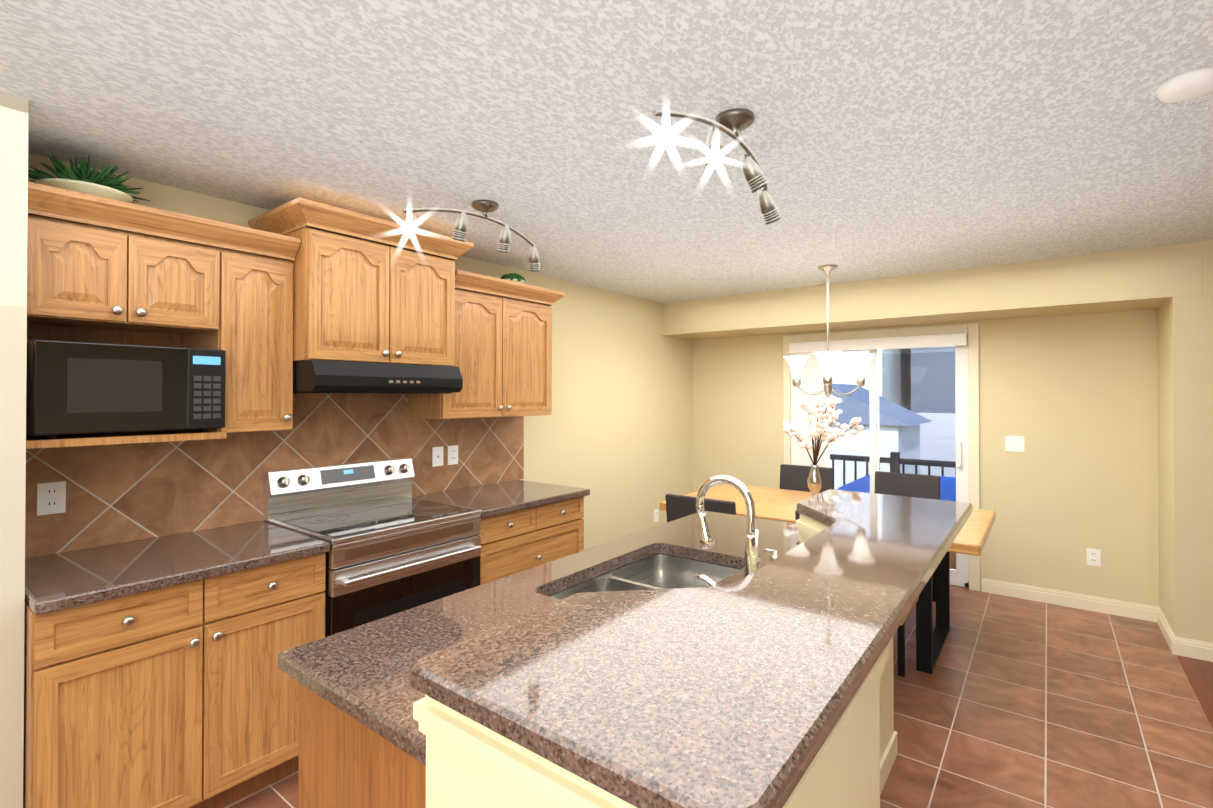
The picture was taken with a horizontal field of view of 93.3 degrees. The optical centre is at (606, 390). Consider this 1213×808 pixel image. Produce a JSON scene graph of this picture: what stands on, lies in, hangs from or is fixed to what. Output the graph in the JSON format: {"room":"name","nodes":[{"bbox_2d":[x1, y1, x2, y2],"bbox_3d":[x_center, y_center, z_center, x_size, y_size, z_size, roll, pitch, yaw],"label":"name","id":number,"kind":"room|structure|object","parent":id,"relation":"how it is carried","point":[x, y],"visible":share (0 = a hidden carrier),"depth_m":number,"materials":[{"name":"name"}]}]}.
{"room":"kitchen","nodes":[
{"label":"kitchen","id":0,"kind":"room"},
{"bbox_2d":[0,92,28,807],"bbox_3d":[-1.944,0.325,1.788,0.520,2.360,0.120,0,-1,38],"label":"wall","id":1,"kind":"structure","parent":0,"point":[14,111],"depth_m":1.66,"materials":[{"name":"beige paint"}]},
{"bbox_2d":[28,153,691,555],"bbox_3d":[-1.524,0.308,2.859,0.120,2.510,7.970,0,-1,38],"label":"wall","id":2,"kind":"structure","parent":0,"point":[612,431],"depth_m":4.71,"materials":[{"name":"beige paint"}]},
{"bbox_2d":[37,481,65,515],"bbox_3d":[-2.022,0.392,2.088,0.009,0.115,0.075,0,-1,38],"label":"outlet","id":3,"kind":"object","parent":2,"relation":"attached to","point":[51,497],"visible":1,"depth_m":2.08,"materials":[{"name":"white plastic"}]},
{"bbox_2d":[26,182,194,453],"bbox_3d":[-1.815,-0.233,2.042,0.417,0.830,0.424,0,-1,38],"label":"upper cabinet","id":4,"kind":"object","parent":2,"relation":"attached to","point":[177,390],"depth_m":1.96,"materials":[{"name":"brown wood"}]},
{"bbox_2d":[28,152,149,202],"bbox_3d":[-1.854,-0.736,2.040,0.338,0.174,0.362,0,-1,38],"label":"potted plant","id":5,"kind":"object","parent":4,"relation":"on","point":[87,180],"visible":0.83,"depth_m":1.98,"materials":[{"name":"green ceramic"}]},
{"bbox_2d":[26,339,225,438],"bbox_3d":[-1.758,-0.001,2.090,0.386,0.314,0.522,0,-1,38],"label":"microwave","id":6,"kind":"object","parent":4,"relation":"in","point":[75,390],"depth_m":1.94,"materials":[{"name":"black plastic"}]},
{"bbox_2d":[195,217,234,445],"bbox_3d":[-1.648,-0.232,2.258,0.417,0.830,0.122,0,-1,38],"label":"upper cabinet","id":7,"kind":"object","parent":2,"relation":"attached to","point":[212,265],"depth_m":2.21,"materials":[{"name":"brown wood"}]},
{"bbox_2d":[231,222,310,441],"bbox_3d":[-1.523,-0.230,2.420,0.417,0.830,0.287,0,-1,38],"label":"upper cabinet","id":8,"kind":"object","parent":2,"relation":"attached to","point":[271,395],"depth_m":2.37,"materials":[{"name":"brown wood"}]},
{"bbox_2d":[248,197,478,369],"bbox_3d":[-1.168,-0.452,2.813,0.503,0.650,0.887,0,-1,38],"label":"upper cabinet","id":9,"kind":"object","parent":2,"relation":"attached to","point":[363,294],"depth_m":2.62,"materials":[{"name":"brown wood"}]},
{"bbox_2d":[293,360,462,393],"bbox_3d":[-1.167,-0.056,2.808,0.507,0.139,0.752,0,-1,38],"label":"range hood","id":10,"kind":"object","parent":9,"relation":"attached to","point":[309,376],"depth_m":2.60,"materials":[{"name":"black metal"}]},
{"bbox_2d":[432,446,442,466],"bbox_3d":[-1.005,0.393,3.412,0.006,0.115,0.075,0,-1,38],"label":"outlet","id":11,"kind":"object","parent":2,"relation":"attached to","point":[437,456],"visible":1,"depth_m":3.41,"materials":[{"name":"white plastic"}]},
{"bbox_2d":[448,445,457,464],"bbox_3d":[-0.936,0.393,3.498,0.009,0.115,0.075,0,-1,38],"label":"outlet","id":12,"kind":"object","parent":2,"relation":"attached to","point":[452,455],"visible":1,"depth_m":3.49,"materials":[{"name":"white plastic"}]},
{"bbox_2d":[403,274,564,421],"bbox_3d":[-0.703,-0.244,3.514,0.383,0.805,0.918,0,-1,38],"label":"upper cabinet","id":13,"kind":"object","parent":2,"relation":"attached to","point":[513,379],"depth_m":3.40,"materials":[{"name":"brown wood"}]},
{"bbox_2d":[500,273,525,283],"bbox_3d":[-0.608,-0.703,3.695,0.172,0.113,0.170,0,-1,38],"label":"potted plant","id":14,"kind":"object","parent":13,"relation":"on","point":[515,277],"visible":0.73,"depth_m":3.63,"materials":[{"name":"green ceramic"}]},
{"bbox_2d":[654,509,658,521],"bbox_3d":[0.465,1.163,5.329,0.009,0.115,0.075,0,-1,38],"label":"outlet","id":15,"kind":"object","parent":2,"relation":"attached to","point":[656,515],"visible":1,"depth_m":5.33,"materials":[{"name":"white plastic"}]},
{"bbox_2d":[0,0,1212,302],"bbox_3d":[0.719,-0.914,0.700,6.080,0.100,7.270,0,-1,38],"label":"ceiling","id":16,"kind":"structure","parent":0,"point":[888,138],"depth_m":1.81,"materials":[{"name":"white paint"}]},
{"bbox_2d":[401,200,540,271],"bbox_3d":[-0.566,-0.728,2.607,0.146,0.242,0.822,0,-1,38],"label":"track light","id":17,"kind":"object","parent":16,"relation":"attached to","point":[409,227],"visible":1,"depth_m":2.56,"materials":[{"name":"silver metal"}]},
{"bbox_2d":[652,108,780,224],"bbox_3d":[0.394,-0.735,1.796,0.134,0.240,0.840,0,-1,38],"label":"track light","id":18,"kind":"object","parent":16,"relation":"attached to","point":[731,123],"visible":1,"depth_m":1.75,"materials":[{"name":"silver metal"}]},
{"bbox_2d":[783,264,874,397],"bbox_3d":[1.450,-0.394,3.864,0.580,0.890,0.583,0,-1,38],"label":"chandelier","id":19,"kind":"object","parent":16,"relation":"hanging from","point":[827,359],"visible":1,"depth_m":3.86,"materials":[{"name":"white glass"}]},
{"bbox_2d":[1156,66,1212,102],"bbox_3d":[1.613,-0.838,1.582,0.140,0.038,0.140,0,-1,38],"label":"smoke detector","id":20,"kind":"object","parent":16,"relation":"attached to","point":[1191,84],"visible":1,"depth_m":1.56,"materials":[{"name":"white plastic"}]},
{"bbox_2d":[223,586,1212,807],"bbox_3d":[-0.138,1.529,1.707,3.471,0.050,7.850,0,-1,38],"label":"floor","id":21,"kind":"structure","parent":0,"point":[1011,702],"depth_m":2.64,"materials":[{"name":"brown tile"}]},
{"bbox_2d":[23,554,324,807],"bbox_3d":[-1.612,1.072,2.134,0.613,0.871,0.833,0,-1,38],"label":"base cabinet","id":22,"kind":"object","parent":21,"relation":"on","point":[177,697],"depth_m":1.88,"materials":[{"name":"brown wood"}]},
{"bbox_2d":[25,518,329,617],"bbox_3d":[-1.599,0.616,2.127,0.646,0.038,0.833,0,-1,38],"label":"countertop","id":23,"kind":"structure","parent":22,"relation":"on","point":[89,576],"depth_m":2.01,"materials":[{"name":"brown stone"}]},
{"bbox_2d":[263,458,481,636],"bbox_3d":[-1.090,0.945,2.741,0.681,1.135,0.756,0,-1,38],"label":"range","id":24,"kind":"object","parent":21,"relation":"on","point":[396,547],"visible":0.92,"depth_m":2.64,"materials":[{"name":"silver metal"}]},
{"bbox_2d":[477,498,583,584],"bbox_3d":[-0.637,1.082,3.401,0.613,0.871,0.838,0,-1,38],"label":"base cabinet","id":25,"kind":"object","parent":21,"relation":"on","point":[522,540],"depth_m":3.18,"materials":[{"name":"brown wood"}]},
{"bbox_2d":[412,478,589,517],"bbox_3d":[-0.617,0.626,3.403,0.646,0.038,0.858,0,-1,38],"label":"countertop","id":26,"kind":"structure","parent":25,"relation":"on","point":[494,499],"depth_m":3.31,"materials":[{"name":"brown stone"}]},
{"bbox_2d":[278,483,897,807],"bbox_3d":[0.315,0.991,1.753,1.152,1.029,2.098,0,-1,38],"label":"kitchen island","id":27,"kind":"object","parent":21,"relation":"on","point":[364,742],"depth_m":1.16,"materials":[{"name":"stone"}]},
{"bbox_2d":[549,553,740,599],"bbox_3d":[0.148,0.742,1.859,0.465,0.210,0.760,0,-1,38],"label":"sink","id":28,"kind":"object","parent":27,"relation":"in","point":[645,571],"depth_m":2.12,"materials":[{"name":"silver metal"}]},
{"bbox_2d":[402,489,971,807],"bbox_3d":[0.558,0.454,1.571,0.571,0.040,2.130,0,-1,38],"label":"island countertop","id":29,"kind":"structure","parent":27,"relation":"on","point":[720,669],"depth_m":0.92,"materials":[{"name":"brown stone"}]},
{"bbox_2d":[693,475,779,586],"bbox_3d":[0.374,0.426,1.752,0.212,0.337,0.432,0,-1,38],"label":"faucet","id":30,"kind":"object","parent":29,"relation":"on","point":[752,558],"depth_m":1.74,"materials":[{"name":"silver metal"}]},
{"bbox_2d":[665,494,735,521],"bbox_3d":[0.671,1.068,3.474,0.540,0.900,0.489,0,-1,38],"label":"chair","id":31,"kind":"object","parent":21,"relation":"on","point":[679,506],"visible":0.19,"depth_m":3.33,"materials":[{"name":"black leather"}]},
{"bbox_2d":[779,464,833,492],"bbox_3d":[1.530,1.077,4.590,0.440,0.900,0.489,0,-1,38],"label":"chair","id":32,"kind":"object","parent":21,"relation":"on","point":[793,477],"visible":0.08,"depth_m":4.77,"materials":[{"name":"grey fabric"}]},
{"bbox_2d":[659,484,994,673],"bbox_3d":[1.406,1.140,3.765,1.850,0.760,1.050,0,-1,38],"label":"dining table","id":33,"kind":"object","parent":21,"relation":"on","point":[780,505],"visible":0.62,"depth_m":3.53,"materials":[{"name":"brown wood"}]},
{"bbox_2d":[783,395,863,496],"bbox_3d":[1.480,0.395,3.894,0.530,0.732,0.590,0,-1,38],"label":"vase","id":34,"kind":"object","parent":33,"relation":"on","point":[826,414],"visible":0.98,"depth_m":3.87,"materials":[{"name":"silver metal"}]},
{"bbox_2d":[795,510,918,676],"bbox_3d":[1.289,1.064,2.998,0.540,0.900,0.489,0,-1,38],"label":"chair","id":35,"kind":"object","parent":21,"relation":"on","point":[901,649],"visible":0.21,"depth_m":3.04,"materials":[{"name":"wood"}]},
{"bbox_2d":[874,471,939,601],"bbox_3d":[2.124,1.073,4.133,0.440,0.900,0.489,0,-1,38],"label":"chair","id":36,"kind":"object","parent":21,"relation":"on","point":[909,485],"visible":0.27,"depth_m":4.27,"materials":[{"name":"grey fabric"}]},
{"bbox_2d":[692,309,1158,606],"bbox_3d":[2.299,0.524,4.881,3.469,2.110,0.140,0,-1,38],"label":"wall","id":37,"kind":"structure","parent":0,"point":[1072,399],"depth_m":4.12,"materials":[{"name":"beige paint"}]},
{"bbox_2d":[783,323,979,590],"bbox_3d":[2.249,0.509,4.839,1.520,2.040,0.049,0,-1,38],"label":"door frame","id":38,"kind":"structure","parent":37,"relation":"attached to","point":[971,331],"depth_m":4.40,"materials":[{"name":"beige paint"}]},
{"bbox_2d":[830,334,968,587],"bbox_3d":[2.278,0.539,4.878,1.400,1.980,0.110,0,-1,38],"label":"sliding door","id":39,"kind":"structure","parent":37,"relation":"in","point":[908,407],"depth_m":4.71,"materials":[{"name":"clear glass"}]},
{"bbox_2d":[789,333,966,467],"bbox_3d":[2.216,0.526,4.796,1.370,1.925,0.055,0,-1,38],"label":"vertical blinds","id":40,"kind":"object","parent":39,"relation":"attached to","point":[812,376],"visible":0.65,"depth_m":5.05,"materials":[{"name":"white fabric"}]},
{"bbox_2d":[1005,436,1024,451],"bbox_3d":[3.018,0.394,4.233,0.115,0.115,0.010,0,-1,38],"label":"light switch","id":41,"kind":"object","parent":37,"relation":"attached to","point":[1014,443],"visible":1,"depth_m":4.23,"materials":[{"name":"white plastic"}]},
{"bbox_2d":[982,578,1154,621],"bbox_3d":[3.239,1.473,4.052,0.980,0.100,0.015,0,-1,38],"label":"baseboard","id":42,"kind":"structure","parent":37,"relation":"attached to","point":[1068,599],"depth_m":4.02,"materials":[{"name":"beige paint"}]},
{"bbox_2d":[1086,548,1100,566],"bbox_3d":[3.367,1.152,3.959,0.075,0.115,0.009,0,-1,38],"label":"outlet","id":43,"kind":"object","parent":37,"relation":"attached to","point":[1093,557],"visible":1,"depth_m":3.96,"materials":[{"name":"white plastic"}]},
{"bbox_2d":[662,242,1201,339],"bbox_3d":[2.170,-0.733,4.624,3.590,0.400,0.720,0,-1,38],"label":"beam","id":44,"kind":"structure","parent":0,"point":[1144,278],"depth_m":3.99,"materials":[{"name":"beige paint"}]},
{"bbox_2d":[1157,300,1171,628],"bbox_3d":[3.582,0.514,3.603,0.120,2.110,0.599,0,-1,38],"label":"wall","id":45,"kind":"structure","parent":0,"point":[1164,473],"depth_m":3.57,"materials":[{"name":"beige paint"}]},
{"bbox_2d":[1155,606,1173,645],"bbox_3d":[3.449,1.468,3.533,0.014,0.100,0.540,0,-1,38],"label":"baseboard","id":46,"kind":"structure","parent":45,"relation":"attached to","point":[1160,618],"depth_m":3.58,"materials":[{"name":"beige paint"}]},
{"bbox_2d":[1169,240,1212,642],"bbox_3d":[4.348,0.356,2.559,2.610,2.410,0.120,0,-1,38],"label":"wall","id":47,"kind":"structure","parent":0,"point":[1191,384],"depth_m":3.26,"materials":[{"name":"beige paint"}]},
{"bbox_2d":[1169,633,1212,661],"bbox_3d":[4.302,1.460,2.502,2.624,0.100,0.015,0,-1,38],"label":"baseboard","id":48,"kind":"structure","parent":47,"relation":"attached to","point":[1190,648],"depth_m":3.25,"materials":[{"name":"beige paint"}]},
{"bbox_2d":[1176,655,1212,727],"bbox_3d":[2.095,1.513,-0.378,2.608,0.050,7.270,0,-1,38],"label":"floor","id":49,"kind":"structure","parent":0,"point":[1199,673],"depth_m":3.00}
]}

